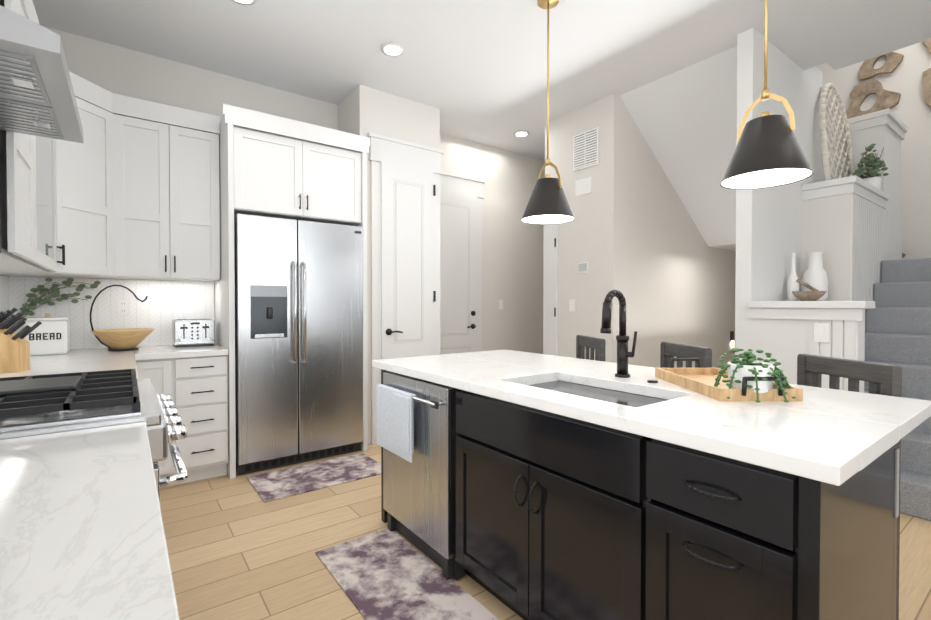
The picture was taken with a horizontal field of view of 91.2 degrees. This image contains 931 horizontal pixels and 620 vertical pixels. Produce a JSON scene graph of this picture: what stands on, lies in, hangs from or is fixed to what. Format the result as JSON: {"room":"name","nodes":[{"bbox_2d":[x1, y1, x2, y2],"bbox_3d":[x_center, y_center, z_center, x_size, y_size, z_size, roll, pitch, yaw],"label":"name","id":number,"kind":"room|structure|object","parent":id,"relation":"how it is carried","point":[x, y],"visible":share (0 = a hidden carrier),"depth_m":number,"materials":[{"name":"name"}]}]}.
{"room":"kitchen","nodes":[
{"label":"kitchen","id":0,"kind":"room"},
{"bbox_2d":[18,0,930,444],"bbox_3d":[2.192,-1.361,2.106,7.540,5.120,7.820,-1,1,-37],"label":"wall","id":1,"kind":"structure","parent":0,"point":[668,236],"depth_m":3.75,"materials":[{"name":"paint"}]},
{"bbox_2d":[0,274,11,328],"bbox_3d":[-1.381,-0.157,0.819,0.010,0.925,5.398,-1,1,-37],"label":"backsplash","id":2,"kind":"structure","parent":1,"relation":"attached to","point":[5,281],"depth_m":2.90,"materials":[{"name":"white tile"}]},
{"bbox_2d":[0,130,71,277],"bbox_3d":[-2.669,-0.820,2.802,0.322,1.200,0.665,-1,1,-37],"label":"upper cabinet","id":3,"kind":"object","parent":1,"relation":"attached to","point":[31,166],"depth_m":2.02,"materials":[{"name":"white wood"}]},
{"bbox_2d":[0,5,83,142],"bbox_3d":[-1.425,-1.250,1.272,0.498,1.270,0.780,-1,1,-37],"label":"range hood","id":4,"kind":"object","parent":1,"relation":"attached to","point":[37,96],"visible":1,"depth_m":1.26,"materials":[{"name":"silver metal"}]},
{"bbox_2d":[64,71,127,278],"bbox_3d":[-2.444,-0.822,2.969,0.357,1.200,0.665,-1,1,-37],"label":"upper cabinet","id":5,"kind":"object","parent":1,"relation":"attached to","point":[95,169],"depth_m":2.94,"materials":[{"name":"white wood"}]},
{"bbox_2d":[12,276,213,349],"bbox_3d":[-2.502,0.023,3.346,1.166,0.497,0.010,-1,1,-37],"label":"backsplash","id":6,"kind":"structure","parent":1,"relation":"attached to","point":[162,306],"depth_m":3.33,"materials":[{"name":"white tile"}]},
{"bbox_2d":[117,300,129,315],"bbox_3d":[-2.500,-0.017,3.334,0.075,0.118,0.008,-1,1,-37],"label":"outlet","id":7,"kind":"object","parent":6,"relation":"attached to","point":[123,307],"visible":1,"depth_m":3.33,"materials":[{"name":"white plastic"}]},
{"bbox_2d":[128,96,219,280],"bbox_3d":[-2.202,-0.827,3.335,0.683,1.200,0.367,-1,1,-37],"label":"upper cabinet","id":8,"kind":"object","parent":1,"relation":"attached to","point":[129,188],"depth_m":3.25,"materials":[{"name":"white wood"}]},
{"bbox_2d":[232,0,256,5],"bbox_3d":[-1.356,-1.901,2.761,0.170,0.012,0.170,-1,1,-37],"label":"recessed light","id":9,"kind":"object","parent":1,"relation":"in","point":[247,2],"visible":0.96,"depth_m":2.81,"materials":[{"name":"white"}]},
{"bbox_2d":[381,42,403,56],"bbox_3d":[-0.534,-1.909,3.348,0.170,0.012,0.170,-1,1,-37],"label":"recessed light","id":10,"kind":"object","parent":1,"relation":"in","point":[392,49],"visible":0.9,"depth_m":3.33,"materials":[{"name":"white"}]},
{"bbox_2d":[367,132,443,444],"bbox_3d":[-0.509,-0.178,4.149,0.770,2.700,0.098,-1,1,-37],"label":"pantry door","id":11,"kind":"structure","parent":1,"relation":"in","point":[405,248],"depth_m":4.12,"materials":[{"name":"white wood"}]},
{"bbox_2d":[440,171,485,354],"bbox_3d":[-0.134,-0.175,5.052,0.930,2.670,0.098,-1,1,-37],"label":"garage door","id":12,"kind":"structure","parent":1,"relation":"in","point":[461,197],"depth_m":5.12,"materials":[{"name":"white wood"}]},
{"bbox_2d":[498,300,502,308],"bbox_3d":[0.428,-0.066,5.529,0.075,0.118,0.008,-1,1,-37],"label":"light switch","id":13,"kind":"object","parent":1,"relation":"attached to","point":[500,304],"visible":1,"depth_m":5.52,"materials":[{"name":"white plastic"}]},
{"bbox_2d":[514,130,528,136],"bbox_3d":[0.615,-1.931,5.002,0.170,0.012,0.170,-1,1,-37],"label":"recessed light","id":14,"kind":"object","parent":1,"relation":"in","point":[522,133],"visible":0.98,"depth_m":4.98,"materials":[{"name":"white"}]},
{"bbox_2d":[521,0,574,224],"bbox_3d":[0.506,-1.231,2.798,0.324,1.354,0.324,-1,1,-37],"label":"pendant light","id":15,"kind":"object","parent":1,"relation":"hanging from","point":[548,203],"visible":1,"depth_m":2.74,"materials":[{"name":"grey metal"}]},
{"bbox_2d":[569,300,574,311],"bbox_3d":[1.040,-0.042,4.446,0.008,0.118,0.075,-1,1,-37],"label":"light switch","id":16,"kind":"object","parent":1,"relation":"attached to","point":[571,305],"visible":1,"depth_m":4.45,"materials":[{"name":"white plastic"}]},
{"bbox_2d":[578,262,587,272],"bbox_3d":[1.116,-0.401,4.335,0.014,0.100,0.110,-1,1,-37],"label":"thermostat","id":17,"kind":"object","parent":1,"relation":"attached to","point":[583,267],"visible":1,"depth_m":4.32,"materials":[{"name":"white plastic"}]},
{"bbox_2d":[575,176,591,195],"bbox_3d":[1.119,-1.170,4.328,0.005,0.150,0.190,-1,1,-37],"label":"blank plate","id":18,"kind":"object","parent":1,"relation":"attached to","point":[583,186],"visible":1,"depth_m":4.32,"materials":[{"name":"white plastic"}]},
{"bbox_2d":[573,127,598,170],"bbox_3d":[1.130,-1.510,4.300,0.015,0.340,0.290,-1,1,-37],"label":"air vent","id":19,"kind":"object","parent":1,"relation":"in","point":[585,149],"visible":1,"depth_m":4.29,"materials":[{"name":"white metal"}]},
{"bbox_2d":[730,331,733,347],"bbox_3d":[3.203,0.354,5.476,0.080,0.200,0.018,-1,1,-37],"label":"sconce","id":20,"kind":"object","parent":1,"relation":"attached to","point":[732,338],"visible":0.98,"depth_m":5.46,"materials":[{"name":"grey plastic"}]},
{"bbox_2d":[720,0,812,189],"bbox_3d":[1.245,-1.219,1.889,0.324,1.354,0.324,-1,1,-37],"label":"pendant light","id":21,"kind":"object","parent":1,"relation":"hanging from","point":[768,152],"visible":1,"depth_m":1.84,"materials":[{"name":"grey metal"}]},
{"bbox_2d":[787,253,798,300],"bbox_3d":[2.452,-0.245,3.413,0.076,0.360,0.076,-1,1,-37],"label":"vase","id":22,"kind":"object","parent":1,"relation":"on","point":[792,284],"visible":0.88,"depth_m":3.40,"materials":[{"name":"white ceramic"}]},
{"bbox_2d":[792,279,825,300],"bbox_3d":[2.441,-0.144,3.244,0.200,0.163,0.200,-1,1,-37],"label":"decorative bowl","id":23,"kind":"object","parent":1,"relation":"on","point":[814,294],"visible":0.96,"depth_m":3.20,"materials":[{"name":"beige wood"}]},
{"bbox_2d":[802,252,828,300],"bbox_3d":[2.678,-0.254,3.494,0.164,0.375,0.164,-1,1,-37],"label":"vase","id":24,"kind":"object","parent":1,"relation":"on","point":[815,276],"visible":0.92,"depth_m":3.45,"materials":[{"name":"white ceramic"}]},
{"bbox_2d":[814,323,828,342],"bbox_3d":[2.178,0.140,2.789,0.008,0.118,0.075,-1,1,-37],"label":"light switch","id":25,"kind":"object","parent":1,"relation":"attached to","point":[821,332],"visible":1,"depth_m":2.79,"materials":[{"name":"white plastic"}]},
{"bbox_2d":[819,83,854,180],"bbox_3d":[3.212,-1.494,3.949,0.764,0.948,0.124,-1,1,-37],"label":"art","id":26,"kind":"object","parent":1,"relation":"attached to","point":[844,131],"visible":0.88,"depth_m":3.92,"materials":[{"name":"brown wood"}]},
{"bbox_2d":[852,144,887,188],"bbox_3d":[3.460,-1.214,3.895,0.417,0.415,0.220,-1,1,-37],"label":"plant","id":27,"kind":"object","parent":1,"relation":"on","point":[870,169],"visible":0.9,"depth_m":3.85,"materials":[{"name":"green plant"}]},
{"bbox_2d":[846,78,900,118],"bbox_3d":[4.495,-2.339,5.065,0.050,0.443,0.491,-1,1,-37],"label":"wall art","id":28,"kind":"object","parent":1,"relation":"attached to","point":[860,93],"visible":0.81,"depth_m":5.04},
{"bbox_2d":[858,52,903,80],"bbox_3d":[4.543,-2.728,4.996,0.050,0.327,0.368,-1,1,-37],"label":"wall art","id":29,"kind":"object","parent":1,"relation":"attached to","point":[892,63],"visible":0.83,"depth_m":4.99},
{"bbox_2d":[922,68,930,106],"bbox_3d":[4.838,-2.244,4.607,0.050,0.473,0.324,-1,1,-37],"label":"wall art","id":30,"kind":"object","parent":1,"relation":"attached to","point":[926,80],"visible":1,"depth_m":4.69},
{"bbox_2d":[923,39,930,53],"bbox_3d":[4.830,-2.717,4.611,0.050,0.294,0.318,-1,1,-37],"label":"wall art","id":31,"kind":"object","parent":1,"relation":"attached to","point":[927,43],"visible":0.67,"depth_m":4.68},
{"bbox_2d":[160,444,930,619],"bbox_3d":[2.192,1.229,2.141,7.540,0.060,7.820,-1,1,-37],"label":"floor","id":32,"kind":"structure","parent":0,"point":[238,548],"depth_m":2.28,"materials":[{"name":"brown wood"}]},
{"bbox_2d":[0,348,179,619],"bbox_3d":[-1.119,0.759,1.027,0.663,0.910,5.398,-1,1,-37],"label":"countertop","id":33,"kind":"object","parent":32,"relation":"on","point":[82,534],"visible":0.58,"depth_m":0.66,"materials":[{"name":"stone"}]},
{"bbox_2d":[0,307,41,372],"bbox_3d":[-2.149,0.138,2.139,0.234,0.301,0.100,0,1,-22],"label":"knife block","id":34,"kind":"object","parent":33,"relation":"on","point":[14,352],"visible":1,"depth_m":2.12,"materials":[{"name":"brown wood"}]},
{"bbox_2d":[24,313,70,355],"bbox_3d":[-2.655,0.150,2.900,0.210,0.257,0.200,-1,1,-37],"label":"bread box","id":35,"kind":"object","parent":33,"relation":"on","point":[49,335],"visible":0.98,"depth_m":2.84,"materials":[{"name":"white metal"}]},
{"bbox_2d":[13,278,100,333],"bbox_3d":[-2.737,0.031,3.046,0.470,0.491,0.088,0,1,-25],"label":"eucalyptus","id":36,"kind":"object","parent":33,"relation":"on","point":[54,292],"visible":0.9,"depth_m":3.02,"materials":[{"name":"green plant"}]},
{"bbox_2d":[90,285,153,350],"bbox_3d":[-2.349,0.051,3.132,0.360,0.449,0.360,-1,1,-37],"label":"banana hanger","id":37,"kind":"object","parent":33,"relation":"on","point":[130,339],"visible":1,"depth_m":3.06,"materials":[{"name":"brown wood"}]},
{"bbox_2d":[0,369,187,500],"bbox_3d":[-1.312,0.707,1.382,0.752,0.964,0.756,-1,1,-37],"label":"range","id":38,"kind":"object","parent":32,"relation":"on","point":[34,405],"visible":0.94,"depth_m":1.27,"materials":[{"name":"silver metal"}]},
{"bbox_2d":[134,344,228,487],"bbox_3d":[-2.057,0.729,3.289,0.531,0.910,0.648,-1,1,-37],"label":"base cabinet","id":39,"kind":"object","parent":32,"relation":"on","point":[192,382],"visible":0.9,"depth_m":3.10,"materials":[{"name":"wood"}]},
{"bbox_2d":[172,319,214,346],"bbox_3d":[-2.054,0.170,3.450,0.270,0.202,0.186,-1,1,-37],"label":"toaster","id":40,"kind":"object","parent":39,"relation":"on","point":[192,332],"visible":1,"depth_m":3.38,"materials":[{"name":"silver metal"}]},
{"bbox_2d":[214,103,369,478],"bbox_3d":[-1.425,-0.128,3.747,1.096,2.610,0.650,-1,1,-37],"label":"surround","id":41,"kind":"object","parent":32,"relation":"on","point":[270,165],"visible":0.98,"depth_m":3.42,"materials":[{"name":"white wood"}]},
{"bbox_2d":[234,214,362,475],"bbox_3d":[-1.395,0.248,3.711,0.936,1.860,0.716,-1,1,-37],"label":"fridge","id":42,"kind":"object","parent":32,"relation":"on","point":[298,341],"visible":1,"depth_m":3.43,"materials":[{"name":"grey metal"}]},
{"bbox_2d":[247,453,380,502],"bbox_3d":[-1.041,1.179,3.274,0.870,0.010,0.500,-1,1,-37],"label":"rug","id":43,"kind":"object","parent":32,"relation":"on","point":[279,484],"visible":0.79,"depth_m":3.22,"materials":[{"name":"purple fabric"}]},
{"bbox_2d":[315,529,498,619],"bbox_3d":[0.066,1.203,1.505,0.412,0.010,2.140,-1,1,-37],"label":"rug","id":44,"kind":"object","parent":32,"relation":"on","point":[386,574],"visible":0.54,"depth_m":1.99,"materials":[{"name":"purple fabric"}]},
{"bbox_2d":[576,335,605,361],"bbox_3d":[0.677,0.686,3.153,0.420,1.000,0.420,0,1,-8],"label":"stool","id":45,"kind":"object","parent":32,"relation":"on","point":[598,345],"visible":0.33,"depth_m":3.13,"materials":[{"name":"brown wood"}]},
{"bbox_2d":[372,365,899,619],"bbox_3d":[0.362,0.767,1.936,0.791,0.870,2.034,-1,1,-37],"label":"kitchen island","id":46,"kind":"object","parent":32,"relation":"on","point":[529,486],"depth_m":1.34,"materials":[{"name":"black wood"}]},
{"bbox_2d":[372,354,899,488],"bbox_3d":[0.301,0.313,1.887,0.500,0.040,2.110,-1,1,-37],"label":"island countertop","id":47,"kind":"structure","parent":46,"relation":"on","point":[833,446],"depth_m":1.25,"materials":[{"name":"white stone"}]},
{"bbox_2d":[520,377,667,404],"bbox_3d":[0.480,0.439,1.766,0.380,0.234,0.660,-1,1,-37],"label":"sink","id":48,"kind":"object","parent":47,"relation":"in","point":[565,384],"depth_m":1.86,"materials":[{"name":"silver metal"}]},
{"bbox_2d":[600,293,636,376],"bbox_3d":[0.650,0.109,1.943,0.174,0.366,0.096,-1,1,-37],"label":"faucet","id":49,"kind":"object","parent":47,"relation":"on","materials":[{"name":"black metal"}]},
{"bbox_2d":[655,348,802,402],"bbox_3d":[0.962,0.211,1.714,0.270,0.167,0.570,0,1,-1],"label":"tray","id":50,"kind":"object","parent":47,"relation":"on","point":[747,378],"visible":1,"depth_m":1.51,"materials":[{"name":"brown wood"}]},
{"bbox_2d":[714,348,795,402],"bbox_3d":[0.962,0.210,1.544,0.252,0.159,0.252,-1,1,-37],"label":"plant","id":51,"kind":"object","parent":50,"relation":"on","point":[749,380],"depth_m":1.49,"materials":[{"name":"green plant"}]},
{"bbox_2d":[660,342,711,367],"bbox_3d":[1.037,0.694,2.536,0.420,1.000,0.420,0,1,-8],"label":"stool","id":52,"kind":"object","parent":32,"relation":"on","point":[668,350],"visible":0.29,"depth_m":2.54,"materials":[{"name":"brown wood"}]},
{"bbox_2d":[797,354,901,619],"bbox_3d":[1.374,0.703,1.865,0.420,1.000,0.420,0,1,-8],"label":"stool","id":53,"kind":"object","parent":32,"relation":"on","point":[883,379],"visible":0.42,"depth_m":1.82,"materials":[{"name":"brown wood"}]},
{"bbox_2d":[864,253,930,520],"bbox_3d":[3.799,0.241,3.524,3.046,1.880,1.740,-1,1,-37],"label":"stairs","id":54,"kind":"structure","parent":32,"relation":"on","point":[898,324],"depth_m":3.36,"materials":[{"name":"carpet"}]}
]}

